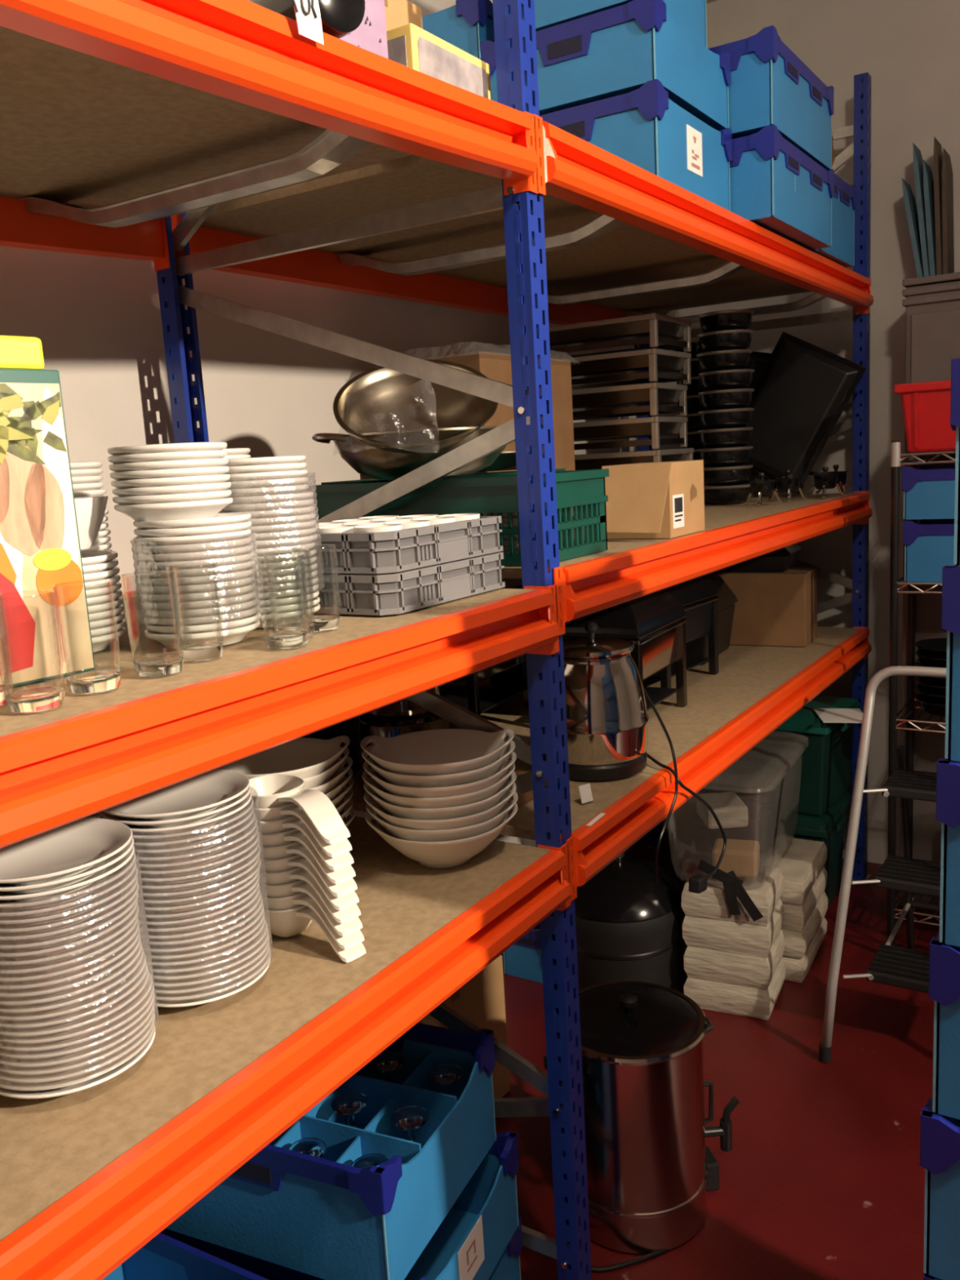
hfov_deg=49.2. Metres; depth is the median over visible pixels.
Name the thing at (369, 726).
saucepan
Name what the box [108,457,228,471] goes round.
dish
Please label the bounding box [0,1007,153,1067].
dinner plate
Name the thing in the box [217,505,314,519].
dish
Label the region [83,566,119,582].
dish
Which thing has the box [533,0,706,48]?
crate
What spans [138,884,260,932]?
dinner plate
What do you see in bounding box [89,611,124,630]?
dish
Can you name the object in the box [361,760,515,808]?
bowl
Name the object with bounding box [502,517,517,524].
dish
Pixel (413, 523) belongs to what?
ramekin
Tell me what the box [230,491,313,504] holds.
dish
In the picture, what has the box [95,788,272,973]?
film
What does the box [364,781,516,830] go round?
bowl
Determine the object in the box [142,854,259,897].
dinner plate
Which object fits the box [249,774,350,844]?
serving dish
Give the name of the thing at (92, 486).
dish
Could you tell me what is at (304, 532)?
dish
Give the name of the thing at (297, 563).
dish
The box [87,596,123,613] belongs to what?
dish
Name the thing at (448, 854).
bowl
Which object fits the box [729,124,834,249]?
crate
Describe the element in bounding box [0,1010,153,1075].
dinner plate
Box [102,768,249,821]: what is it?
dinner plate
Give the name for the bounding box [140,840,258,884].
dinner plate
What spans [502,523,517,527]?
dish
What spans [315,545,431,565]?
grille
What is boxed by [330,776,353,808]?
bowl
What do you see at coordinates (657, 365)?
chafing dish
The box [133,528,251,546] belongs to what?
dish
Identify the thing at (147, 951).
film
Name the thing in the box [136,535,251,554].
dish
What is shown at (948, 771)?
crate
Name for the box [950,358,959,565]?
crate
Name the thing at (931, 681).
pan
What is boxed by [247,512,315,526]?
dish
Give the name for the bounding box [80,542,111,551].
dish
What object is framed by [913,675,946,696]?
pan
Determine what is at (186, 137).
shelving rack
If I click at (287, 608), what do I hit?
dish
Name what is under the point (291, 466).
dish
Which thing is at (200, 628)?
dish
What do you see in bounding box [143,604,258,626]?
dish
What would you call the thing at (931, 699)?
pan
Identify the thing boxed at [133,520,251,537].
dish
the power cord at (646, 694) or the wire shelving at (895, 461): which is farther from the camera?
the wire shelving at (895, 461)
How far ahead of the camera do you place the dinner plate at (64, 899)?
1.21 m
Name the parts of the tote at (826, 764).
tote lid, handle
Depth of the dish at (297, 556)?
1.54 m
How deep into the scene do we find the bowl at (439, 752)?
1.95 m
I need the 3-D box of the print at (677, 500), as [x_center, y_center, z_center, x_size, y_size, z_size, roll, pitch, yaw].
[0.454,-0.298,2.393,0.001,0.053,0.046,3,12,32]
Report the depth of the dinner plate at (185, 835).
1.39 m
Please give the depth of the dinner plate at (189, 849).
1.40 m
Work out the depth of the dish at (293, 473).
1.51 m
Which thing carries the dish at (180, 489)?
on the dish at (171, 498)
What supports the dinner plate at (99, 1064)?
on the dinner plate at (85, 1077)
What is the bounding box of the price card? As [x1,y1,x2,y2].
[577,783,593,804]
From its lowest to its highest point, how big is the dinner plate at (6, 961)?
0.023 m
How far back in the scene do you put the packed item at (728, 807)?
3.21 m
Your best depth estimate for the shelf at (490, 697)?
2.97 m
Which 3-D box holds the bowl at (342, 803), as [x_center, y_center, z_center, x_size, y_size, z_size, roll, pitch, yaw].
[-0.366,0.331,1.910,0.252,0.091,0.236,4,12,35]
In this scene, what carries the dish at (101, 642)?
on the shelving rack
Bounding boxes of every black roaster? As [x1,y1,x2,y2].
[685,576,737,664]
[726,543,802,572]
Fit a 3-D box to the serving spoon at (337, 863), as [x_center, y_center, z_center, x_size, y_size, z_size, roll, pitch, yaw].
[-0.277,0.294,1.583,0.210,0.058,0.103,6,14,41]
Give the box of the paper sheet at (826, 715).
[813,708,872,723]
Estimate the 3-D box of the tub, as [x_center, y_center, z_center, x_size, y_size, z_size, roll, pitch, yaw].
[0.826,0.525,3.378,0.358,0.350,0.608,2,11,28]
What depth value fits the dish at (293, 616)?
1.56 m
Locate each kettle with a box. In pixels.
[553,622,648,781]
[574,852,682,990]
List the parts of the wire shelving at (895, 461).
post, post, wire shelf, wire shelf, wire shelf, wire shelf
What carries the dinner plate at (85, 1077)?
on the dinner plate at (107, 1076)
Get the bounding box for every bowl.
[74,496,107,549]
[216,735,350,779]
[302,746,349,790]
[310,756,352,794]
[324,767,352,800]
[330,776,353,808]
[333,359,497,453]
[335,786,353,813]
[338,795,353,819]
[342,807,355,826]
[360,728,514,775]
[361,740,515,787]
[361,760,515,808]
[363,751,516,798]
[364,769,516,820]
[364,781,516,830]
[365,790,518,841]
[365,800,517,867]
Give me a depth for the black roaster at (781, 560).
3.68 m
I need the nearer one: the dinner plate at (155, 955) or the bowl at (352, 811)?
the dinner plate at (155, 955)
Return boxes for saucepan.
[356,713,449,787]
[365,685,440,722]
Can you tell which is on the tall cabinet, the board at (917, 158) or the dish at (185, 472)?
the board at (917, 158)
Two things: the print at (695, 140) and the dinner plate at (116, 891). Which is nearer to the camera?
the dinner plate at (116, 891)
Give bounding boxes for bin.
[893,379,955,453]
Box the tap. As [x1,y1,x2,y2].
[705,1096,739,1151]
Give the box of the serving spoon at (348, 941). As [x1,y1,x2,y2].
[263,892,364,950]
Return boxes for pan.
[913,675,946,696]
[913,684,946,705]
[914,637,946,659]
[915,650,946,667]
[915,658,946,678]
[915,694,946,717]
[919,675,946,687]
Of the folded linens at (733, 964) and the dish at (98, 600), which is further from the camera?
the folded linens at (733, 964)
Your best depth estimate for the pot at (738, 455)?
3.52 m
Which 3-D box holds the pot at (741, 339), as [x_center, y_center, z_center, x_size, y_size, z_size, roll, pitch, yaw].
[0.825,-1.000,3.523,0.186,0.062,0.186,2,11,29]
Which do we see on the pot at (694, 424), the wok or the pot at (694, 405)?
the pot at (694, 405)
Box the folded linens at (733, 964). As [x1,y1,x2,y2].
[681,858,785,1020]
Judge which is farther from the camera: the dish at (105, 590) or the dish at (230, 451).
the dish at (230, 451)
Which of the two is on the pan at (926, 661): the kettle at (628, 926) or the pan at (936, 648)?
the pan at (936, 648)
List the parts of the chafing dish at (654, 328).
leg, rim frame, rail, leg, leg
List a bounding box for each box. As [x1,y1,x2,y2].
[339,0,388,58]
[384,0,422,31]
[417,955,510,1097]
[423,351,575,515]
[506,768,533,813]
[601,459,704,538]
[704,567,817,647]
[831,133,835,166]
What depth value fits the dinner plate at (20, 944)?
1.22 m
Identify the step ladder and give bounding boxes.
[818,666,946,1062]
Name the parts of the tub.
tub lid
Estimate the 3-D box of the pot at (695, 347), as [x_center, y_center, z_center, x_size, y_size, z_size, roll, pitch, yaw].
[0.779,-1.037,3.752,0.186,0.062,0.186,-10,12,-35]
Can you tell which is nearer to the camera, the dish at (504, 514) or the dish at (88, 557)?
the dish at (88, 557)
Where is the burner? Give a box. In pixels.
[808,464,849,493]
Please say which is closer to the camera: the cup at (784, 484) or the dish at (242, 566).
the dish at (242, 566)
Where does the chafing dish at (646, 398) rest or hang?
on the chafing dish at (655, 427)
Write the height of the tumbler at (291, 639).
0.120 m
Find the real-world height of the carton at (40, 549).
0.400 m
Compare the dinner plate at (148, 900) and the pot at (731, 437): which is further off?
the pot at (731, 437)
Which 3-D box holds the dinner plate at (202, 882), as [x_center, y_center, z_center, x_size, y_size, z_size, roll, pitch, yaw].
[-0.409,0.314,1.466,0.204,0.023,0.204,-13,13,-43]
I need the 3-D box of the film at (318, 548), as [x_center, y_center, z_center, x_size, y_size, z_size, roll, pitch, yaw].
[-0.325,-0.161,1.590,0.165,0.175,0.165,3,12,32]
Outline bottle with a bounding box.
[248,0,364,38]
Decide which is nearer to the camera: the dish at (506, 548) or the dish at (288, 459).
the dish at (288, 459)
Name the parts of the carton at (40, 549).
yellow lid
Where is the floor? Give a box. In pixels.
[160,829,939,1279]
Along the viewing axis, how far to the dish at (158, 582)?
1.38 m
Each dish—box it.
[70,461,102,469]
[71,468,102,476]
[71,475,102,484]
[72,482,104,491]
[73,488,106,497]
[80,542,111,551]
[80,551,118,565]
[82,559,118,573]
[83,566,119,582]
[84,573,120,590]
[85,582,121,598]
[86,589,122,606]
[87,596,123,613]
[88,604,124,622]
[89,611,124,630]
[90,619,125,637]
[91,626,125,652]
[93,535,111,546]
[96,528,111,538]
[98,522,108,531]
[102,515,107,523]
[106,441,226,455]
[107,449,227,463]
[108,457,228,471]
[109,466,229,480]
[111,474,230,488]
[111,481,231,497]
[112,489,231,505]
[114,497,232,521]
[133,512,251,529]
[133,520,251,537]
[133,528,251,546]
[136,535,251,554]
[137,543,252,562]
[137,551,253,569]
[137,558,253,577]
[139,565,254,586]
[139,574,254,595]
[139,582,255,602]
[141,589,256,610]
[142,596,257,617]
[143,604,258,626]
[144,619,260,648]
[145,611,261,634]
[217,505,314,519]
[220,498,314,512]
[223,448,250,454]
[223,454,250,458]
[223,455,306,466]
[224,462,306,474]
[226,469,307,481]
[226,476,308,489]
[227,484,308,497]
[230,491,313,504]
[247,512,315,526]
[248,519,315,533]
[248,526,316,540]
[248,533,317,549]
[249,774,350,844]
[250,541,315,556]
[252,568,317,586]
[253,575,318,592]
[255,582,319,599]
[256,547,316,564]
[256,589,319,607]
[257,555,316,571]
[257,561,317,578]
[257,603,320,627]
[260,596,319,614]
[440,653,528,716]
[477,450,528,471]
[482,511,517,518]
[496,546,519,553]
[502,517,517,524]
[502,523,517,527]
[503,534,518,541]
[503,540,518,546]
[521,312,691,358]
[538,591,687,711]
[560,348,691,390]
[571,382,687,420]
[573,416,687,449]
[574,448,693,470]
[646,575,719,688]
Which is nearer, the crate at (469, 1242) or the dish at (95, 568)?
the dish at (95, 568)
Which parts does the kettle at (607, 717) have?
lid knob, lid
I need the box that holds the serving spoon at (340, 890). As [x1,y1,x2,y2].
[262,841,357,897]
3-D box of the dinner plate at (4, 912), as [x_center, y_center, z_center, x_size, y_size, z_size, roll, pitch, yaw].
[-0.521,0.298,1.267,0.204,0.023,0.204,-13,13,-43]
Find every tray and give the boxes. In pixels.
[732,331,866,493]
[745,351,808,494]
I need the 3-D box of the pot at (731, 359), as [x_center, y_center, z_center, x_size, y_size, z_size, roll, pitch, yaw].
[0.824,-0.938,3.537,0.186,0.062,0.186,-9,11,-30]
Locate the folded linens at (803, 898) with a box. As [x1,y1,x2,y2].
[680,832,828,983]
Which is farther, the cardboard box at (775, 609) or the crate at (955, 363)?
the cardboard box at (775, 609)
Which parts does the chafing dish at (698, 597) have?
leg, lid, rim frame, leg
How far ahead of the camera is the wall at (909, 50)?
3.90 m
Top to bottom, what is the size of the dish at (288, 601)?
0.023 m
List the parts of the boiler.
handle, lid knob, lid, handle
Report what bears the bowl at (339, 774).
on the bowl at (332, 794)
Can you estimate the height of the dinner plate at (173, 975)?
0.023 m
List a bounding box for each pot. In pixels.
[673,338,705,358]
[674,413,706,431]
[675,376,706,395]
[676,357,704,376]
[676,394,707,413]
[677,431,706,448]
[693,447,722,466]
[696,349,752,372]
[697,309,754,333]
[697,328,753,352]
[697,368,754,391]
[697,388,754,410]
[697,408,754,429]
[697,426,753,448]
[697,446,753,466]
[703,464,753,485]
[703,483,751,504]
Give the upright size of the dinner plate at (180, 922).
0.023 m
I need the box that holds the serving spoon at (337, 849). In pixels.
[253,802,352,857]
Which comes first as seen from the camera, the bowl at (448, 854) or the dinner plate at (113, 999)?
the dinner plate at (113, 999)
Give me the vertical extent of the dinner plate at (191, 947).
0.023 m
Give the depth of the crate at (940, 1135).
1.34 m
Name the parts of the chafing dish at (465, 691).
leg, leg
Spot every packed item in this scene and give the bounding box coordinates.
[696,791,748,829]
[711,803,772,855]
[711,838,759,877]
[727,760,766,795]
[737,791,775,817]
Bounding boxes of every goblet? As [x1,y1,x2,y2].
[288,1137,325,1157]
[331,1092,368,1127]
[351,1153,388,1168]
[370,1051,404,1081]
[391,1105,428,1148]
[427,1063,462,1094]
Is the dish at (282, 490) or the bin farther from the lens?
the bin
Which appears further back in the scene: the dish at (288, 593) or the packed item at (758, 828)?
the packed item at (758, 828)
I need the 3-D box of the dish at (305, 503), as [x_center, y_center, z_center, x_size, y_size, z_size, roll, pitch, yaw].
[-0.324,-0.198,1.583,0.147,0.023,0.147,-12,13,-40]
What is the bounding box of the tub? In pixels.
[666,730,808,884]
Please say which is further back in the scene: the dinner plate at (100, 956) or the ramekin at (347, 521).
the ramekin at (347, 521)
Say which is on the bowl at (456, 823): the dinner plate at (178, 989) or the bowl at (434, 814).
the bowl at (434, 814)
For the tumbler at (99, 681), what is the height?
0.120 m
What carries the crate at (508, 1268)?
on the floor
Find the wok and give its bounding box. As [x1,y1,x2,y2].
[311,426,506,479]
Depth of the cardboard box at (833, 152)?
3.43 m
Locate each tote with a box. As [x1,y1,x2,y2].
[702,791,850,911]
[717,695,860,816]
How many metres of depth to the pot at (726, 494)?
3.55 m
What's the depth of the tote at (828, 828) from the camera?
3.82 m
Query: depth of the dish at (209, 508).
1.38 m
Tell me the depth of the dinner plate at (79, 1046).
1.22 m
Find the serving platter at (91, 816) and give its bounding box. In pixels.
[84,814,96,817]
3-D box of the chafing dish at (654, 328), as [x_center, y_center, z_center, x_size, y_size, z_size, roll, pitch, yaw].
[0.404,-0.955,3.352,0.460,0.096,0.300,3,12,32]
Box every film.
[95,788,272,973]
[128,844,159,1041]
[130,530,262,623]
[311,472,324,590]
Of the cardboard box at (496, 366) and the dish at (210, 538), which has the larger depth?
the cardboard box at (496, 366)
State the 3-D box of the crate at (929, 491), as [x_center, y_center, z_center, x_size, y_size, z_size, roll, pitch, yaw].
[1.611,-0.477,3.297,0.484,0.166,0.284,3,12,32]
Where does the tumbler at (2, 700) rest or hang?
on the shelving rack
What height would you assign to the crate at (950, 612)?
0.230 m
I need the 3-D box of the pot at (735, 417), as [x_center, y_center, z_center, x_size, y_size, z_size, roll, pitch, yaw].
[0.837,-0.751,3.567,0.186,0.062,0.186,-6,10,-15]
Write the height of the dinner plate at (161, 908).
0.023 m
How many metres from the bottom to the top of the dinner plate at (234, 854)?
0.023 m
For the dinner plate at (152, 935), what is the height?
0.023 m
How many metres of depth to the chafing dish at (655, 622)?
2.70 m
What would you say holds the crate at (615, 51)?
on the crate at (642, 127)
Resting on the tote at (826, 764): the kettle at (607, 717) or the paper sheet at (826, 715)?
the paper sheet at (826, 715)
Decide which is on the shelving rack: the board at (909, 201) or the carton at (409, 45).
the carton at (409, 45)
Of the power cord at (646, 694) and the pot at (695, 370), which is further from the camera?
the pot at (695, 370)
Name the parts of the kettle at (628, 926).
lid knob, lid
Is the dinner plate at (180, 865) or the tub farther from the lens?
the tub
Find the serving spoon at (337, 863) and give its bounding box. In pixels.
[260,815,354,871]
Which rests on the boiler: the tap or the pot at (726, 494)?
the tap
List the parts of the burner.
handle, lid knob, leg, leg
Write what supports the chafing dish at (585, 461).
on the chafing dish
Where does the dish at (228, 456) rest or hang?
on the dish
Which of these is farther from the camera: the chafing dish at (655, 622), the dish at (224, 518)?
the chafing dish at (655, 622)
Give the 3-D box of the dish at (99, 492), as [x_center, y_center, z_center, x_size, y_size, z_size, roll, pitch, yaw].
[-0.667,-0.220,1.645,0.156,0.024,0.156,0,10,21]
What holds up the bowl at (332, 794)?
on the bowl at (342, 793)
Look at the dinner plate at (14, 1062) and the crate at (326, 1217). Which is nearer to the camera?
the dinner plate at (14, 1062)
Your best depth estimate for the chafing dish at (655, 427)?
3.26 m
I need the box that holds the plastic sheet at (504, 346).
[377,342,579,366]
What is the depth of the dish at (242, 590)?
1.38 m
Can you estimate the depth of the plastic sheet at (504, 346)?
2.78 m
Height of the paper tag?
0.088 m
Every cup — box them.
[748,479,775,496]
[775,475,800,492]
[813,473,837,488]
[826,471,847,485]
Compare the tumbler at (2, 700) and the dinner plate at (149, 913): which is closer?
the tumbler at (2, 700)
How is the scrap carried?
on the shelving rack
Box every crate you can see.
[102,1232,268,1279]
[160,1131,519,1279]
[165,1022,496,1279]
[303,468,608,565]
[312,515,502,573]
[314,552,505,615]
[320,468,565,515]
[422,0,494,59]
[480,0,731,130]
[488,1214,522,1279]
[503,923,553,982]
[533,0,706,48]
[539,79,732,211]
[708,25,834,169]
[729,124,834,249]
[810,173,856,267]
[902,464,955,519]
[902,518,959,582]
[920,1097,959,1279]
[923,1272,942,1279]
[928,933,959,1119]
[935,758,959,946]
[941,565,959,760]
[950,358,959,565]
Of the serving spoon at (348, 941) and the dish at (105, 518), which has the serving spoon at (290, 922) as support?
the serving spoon at (348, 941)
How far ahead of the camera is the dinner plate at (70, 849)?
1.28 m
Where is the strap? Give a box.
[697,858,763,921]
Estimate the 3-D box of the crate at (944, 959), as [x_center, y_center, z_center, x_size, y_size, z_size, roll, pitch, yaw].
[0.914,0.454,1.384,0.514,0.230,0.514,3,12,32]
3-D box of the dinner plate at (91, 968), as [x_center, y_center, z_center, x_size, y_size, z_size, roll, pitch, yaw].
[-0.521,0.384,1.282,0.204,0.023,0.204,-5,10,-10]
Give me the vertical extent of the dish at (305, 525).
0.023 m
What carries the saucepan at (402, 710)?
on the saucepan at (369, 726)
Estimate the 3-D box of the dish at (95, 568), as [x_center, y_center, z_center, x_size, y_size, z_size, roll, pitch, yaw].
[-0.577,-0.092,1.437,0.156,0.024,0.156,-4,10,-2]
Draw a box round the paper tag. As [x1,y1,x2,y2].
[292,0,324,44]
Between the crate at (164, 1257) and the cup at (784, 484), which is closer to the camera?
the crate at (164, 1257)
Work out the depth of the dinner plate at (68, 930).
1.22 m
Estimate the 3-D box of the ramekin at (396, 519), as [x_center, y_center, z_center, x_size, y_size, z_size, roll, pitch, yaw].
[-0.152,-0.181,1.827,0.079,0.059,0.072,3,12,32]
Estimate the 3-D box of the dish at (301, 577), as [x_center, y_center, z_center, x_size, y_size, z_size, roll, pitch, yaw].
[-0.321,-0.091,1.602,0.147,0.023,0.147,-9,11,-30]
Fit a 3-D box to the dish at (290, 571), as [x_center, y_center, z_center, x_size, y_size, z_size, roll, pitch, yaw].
[-0.321,-0.102,1.600,0.147,0.023,0.147,-3,10,3]
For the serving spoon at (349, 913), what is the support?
on the serving spoon at (347, 928)
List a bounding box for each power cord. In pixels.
[643,687,678,884]
[647,753,726,893]
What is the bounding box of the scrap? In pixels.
[586,813,605,826]
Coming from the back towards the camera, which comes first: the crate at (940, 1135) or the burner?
the burner
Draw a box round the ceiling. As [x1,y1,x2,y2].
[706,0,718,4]
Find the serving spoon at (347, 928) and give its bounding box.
[258,880,362,937]
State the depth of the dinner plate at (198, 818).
1.39 m
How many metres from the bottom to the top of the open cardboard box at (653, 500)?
0.168 m
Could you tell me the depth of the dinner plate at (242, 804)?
1.39 m
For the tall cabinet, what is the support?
on the floor
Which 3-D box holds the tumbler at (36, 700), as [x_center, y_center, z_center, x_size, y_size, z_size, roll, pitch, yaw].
[-0.468,0.012,1.088,0.063,0.120,0.063,-12,13,-40]
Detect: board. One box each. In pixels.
[902,177,924,277]
[912,142,929,276]
[923,160,936,275]
[933,136,942,275]
[942,146,954,274]
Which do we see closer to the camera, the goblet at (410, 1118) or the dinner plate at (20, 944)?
the dinner plate at (20, 944)
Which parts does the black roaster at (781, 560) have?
roaster lid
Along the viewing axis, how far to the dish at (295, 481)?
1.51 m
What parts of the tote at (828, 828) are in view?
tote lid, handle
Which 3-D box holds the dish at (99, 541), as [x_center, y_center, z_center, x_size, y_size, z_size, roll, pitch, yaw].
[-0.665,-0.146,1.657,0.156,0.024,0.156,-11,12,-36]
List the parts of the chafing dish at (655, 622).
lid, rim frame, leg, leg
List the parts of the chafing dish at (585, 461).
rim frame, leg, leg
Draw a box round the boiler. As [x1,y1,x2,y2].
[543,981,739,1271]
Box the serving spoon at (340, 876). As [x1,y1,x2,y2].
[262,828,355,884]
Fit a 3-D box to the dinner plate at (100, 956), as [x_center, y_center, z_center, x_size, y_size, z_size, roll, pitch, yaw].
[-0.521,0.375,1.280,0.204,0.023,0.204,-10,12,-35]
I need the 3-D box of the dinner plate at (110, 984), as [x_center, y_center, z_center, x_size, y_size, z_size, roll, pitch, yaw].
[-0.518,0.412,1.287,0.204,0.023,0.204,-7,11,-21]
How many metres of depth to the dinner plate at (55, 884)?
1.21 m
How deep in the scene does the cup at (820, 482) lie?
3.60 m
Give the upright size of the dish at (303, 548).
0.023 m
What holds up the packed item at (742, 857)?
in the tub
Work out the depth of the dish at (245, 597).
1.39 m
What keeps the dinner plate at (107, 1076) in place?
on the shelving rack
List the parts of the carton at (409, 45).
panel, picture panel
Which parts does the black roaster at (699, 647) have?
roaster lid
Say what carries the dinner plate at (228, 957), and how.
on the dinner plate at (173, 975)
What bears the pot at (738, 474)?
on the pot at (726, 494)
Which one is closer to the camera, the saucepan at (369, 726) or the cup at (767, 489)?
the saucepan at (369, 726)
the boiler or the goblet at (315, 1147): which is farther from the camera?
the boiler
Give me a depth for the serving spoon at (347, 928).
1.56 m
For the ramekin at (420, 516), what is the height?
0.059 m
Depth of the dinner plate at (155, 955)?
1.42 m
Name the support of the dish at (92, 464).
on the dish at (86, 472)
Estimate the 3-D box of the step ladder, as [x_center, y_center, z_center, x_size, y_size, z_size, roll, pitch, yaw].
[1.341,0.600,2.987,0.566,1.083,0.700,3,12,32]
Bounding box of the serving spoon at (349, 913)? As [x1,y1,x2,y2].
[259,866,360,924]
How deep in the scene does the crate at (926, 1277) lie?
1.37 m
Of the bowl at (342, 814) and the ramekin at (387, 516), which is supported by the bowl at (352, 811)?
the bowl at (342, 814)
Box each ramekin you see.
[314,521,346,526]
[314,524,358,533]
[330,518,373,523]
[341,520,386,525]
[353,524,402,533]
[357,515,399,519]
[369,517,413,522]
[382,520,430,529]
[395,514,438,518]
[410,516,455,525]
[435,513,479,521]
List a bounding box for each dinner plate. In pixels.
[0,817,132,885]
[0,836,133,893]
[0,844,134,902]
[0,852,135,909]
[0,862,136,917]
[0,870,137,924]
[0,877,137,933]
[0,884,138,941]
[0,893,137,949]
[0,901,137,956]
[0,903,138,965]
[0,917,137,973]
[0,919,139,982]
[0,926,139,989]
[0,933,140,997]
[0,940,142,1005]
[0,947,143,1013]
[0,953,146,1020]
[0,961,147,1028]
[0,968,148,1036]
[0,981,149,1044]
[0,992,151,1051]
[0,1001,151,1058]
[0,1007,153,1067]
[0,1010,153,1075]
[0,1017,154,1083]
[0,1025,154,1090]
[0,1032,155,1098]
[97,786,250,828]
[98,791,251,835]
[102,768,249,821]
[132,797,253,842]
[133,807,253,848]
[136,810,254,856]
[137,868,259,911]
[137,875,259,919]
[137,882,259,925]
[138,820,255,863]
[138,860,260,905]
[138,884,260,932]
[139,826,257,870]
[139,889,261,939]
[140,833,257,876]
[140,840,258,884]
[140,896,262,945]
[141,846,259,890]
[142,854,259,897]
[142,902,263,952]
[151,913,264,959]
[151,917,265,965]
[151,920,267,973]
[153,933,267,979]
[154,938,268,986]
[154,945,269,993]
[155,952,269,1000]
[156,959,270,1007]
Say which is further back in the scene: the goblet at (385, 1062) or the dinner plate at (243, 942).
the goblet at (385, 1062)
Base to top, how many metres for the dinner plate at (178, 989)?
0.023 m
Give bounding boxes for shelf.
[440,684,524,713]
[643,686,678,711]
[646,656,710,679]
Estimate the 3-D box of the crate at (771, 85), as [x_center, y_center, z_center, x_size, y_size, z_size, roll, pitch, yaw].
[0.665,-1.431,2.907,0.474,0.221,0.574,3,12,32]
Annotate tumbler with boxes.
[0,591,13,706]
[0,591,65,713]
[51,585,120,694]
[120,571,183,677]
[165,562,223,662]
[254,554,308,649]
[263,549,315,637]
[291,545,339,631]
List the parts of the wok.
handle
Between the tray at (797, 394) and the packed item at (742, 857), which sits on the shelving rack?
the tray at (797, 394)
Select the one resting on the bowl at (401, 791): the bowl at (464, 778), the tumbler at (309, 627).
the bowl at (464, 778)
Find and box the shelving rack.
[0,0,873,1279]
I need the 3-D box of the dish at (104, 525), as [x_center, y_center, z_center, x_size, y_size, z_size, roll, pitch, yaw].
[-0.667,-0.167,1.654,0.156,0.024,0.156,-7,10,-19]
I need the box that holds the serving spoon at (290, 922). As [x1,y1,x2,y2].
[268,905,366,962]
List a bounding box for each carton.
[0,335,95,687]
[386,22,491,99]
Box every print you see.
[349,16,381,46]
[466,1239,477,1272]
[674,497,682,521]
[690,483,697,501]
[691,136,699,169]
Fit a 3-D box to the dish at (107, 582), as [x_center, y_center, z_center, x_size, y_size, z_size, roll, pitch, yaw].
[-0.574,-0.070,1.439,0.156,0.024,0.156,-6,10,-13]
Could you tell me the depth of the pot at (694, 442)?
3.74 m
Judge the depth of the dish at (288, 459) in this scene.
1.51 m
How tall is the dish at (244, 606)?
0.024 m
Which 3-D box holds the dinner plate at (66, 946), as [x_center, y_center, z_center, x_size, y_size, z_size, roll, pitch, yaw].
[-0.522,0.346,1.276,0.204,0.023,0.204,-2,10,5]
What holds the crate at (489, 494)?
on the shelving rack
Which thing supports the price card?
on the shelving rack
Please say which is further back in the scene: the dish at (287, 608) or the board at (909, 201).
the board at (909, 201)
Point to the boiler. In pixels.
(651, 1168)
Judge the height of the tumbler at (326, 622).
0.120 m
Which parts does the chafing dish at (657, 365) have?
rim frame, rail, leg, leg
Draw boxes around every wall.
[0,0,635,846]
[632,0,959,864]
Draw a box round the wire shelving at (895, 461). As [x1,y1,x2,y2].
[887,440,955,946]
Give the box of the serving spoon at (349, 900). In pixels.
[259,853,359,911]
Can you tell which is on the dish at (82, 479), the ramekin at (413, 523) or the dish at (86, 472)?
the dish at (86, 472)
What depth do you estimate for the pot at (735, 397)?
3.49 m
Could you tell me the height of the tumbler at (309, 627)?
0.120 m
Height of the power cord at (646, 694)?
0.374 m
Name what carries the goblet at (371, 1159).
in the crate at (326, 1217)
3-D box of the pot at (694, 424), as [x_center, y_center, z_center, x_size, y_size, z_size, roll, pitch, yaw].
[0.798,-0.788,3.792,0.186,0.062,0.186,-2,10,6]
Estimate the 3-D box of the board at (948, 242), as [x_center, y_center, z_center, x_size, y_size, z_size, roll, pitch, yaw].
[1.629,-1.467,3.648,0.026,0.440,0.140,3,12,32]
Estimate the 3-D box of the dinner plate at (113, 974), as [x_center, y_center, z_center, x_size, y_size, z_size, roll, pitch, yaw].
[-0.519,0.403,1.285,0.204,0.023,0.204,-1,10,12]
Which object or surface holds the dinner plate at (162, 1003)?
on the shelving rack
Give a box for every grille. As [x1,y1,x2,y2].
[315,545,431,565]
[319,584,434,606]
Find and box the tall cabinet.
[899,271,959,911]
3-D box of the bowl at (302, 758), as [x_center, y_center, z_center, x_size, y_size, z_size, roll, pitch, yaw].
[-0.370,0.236,1.892,0.236,0.091,0.252,5,13,42]
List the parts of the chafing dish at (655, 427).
rail, rim frame, leg, leg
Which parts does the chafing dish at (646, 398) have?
rail, rim frame, leg, leg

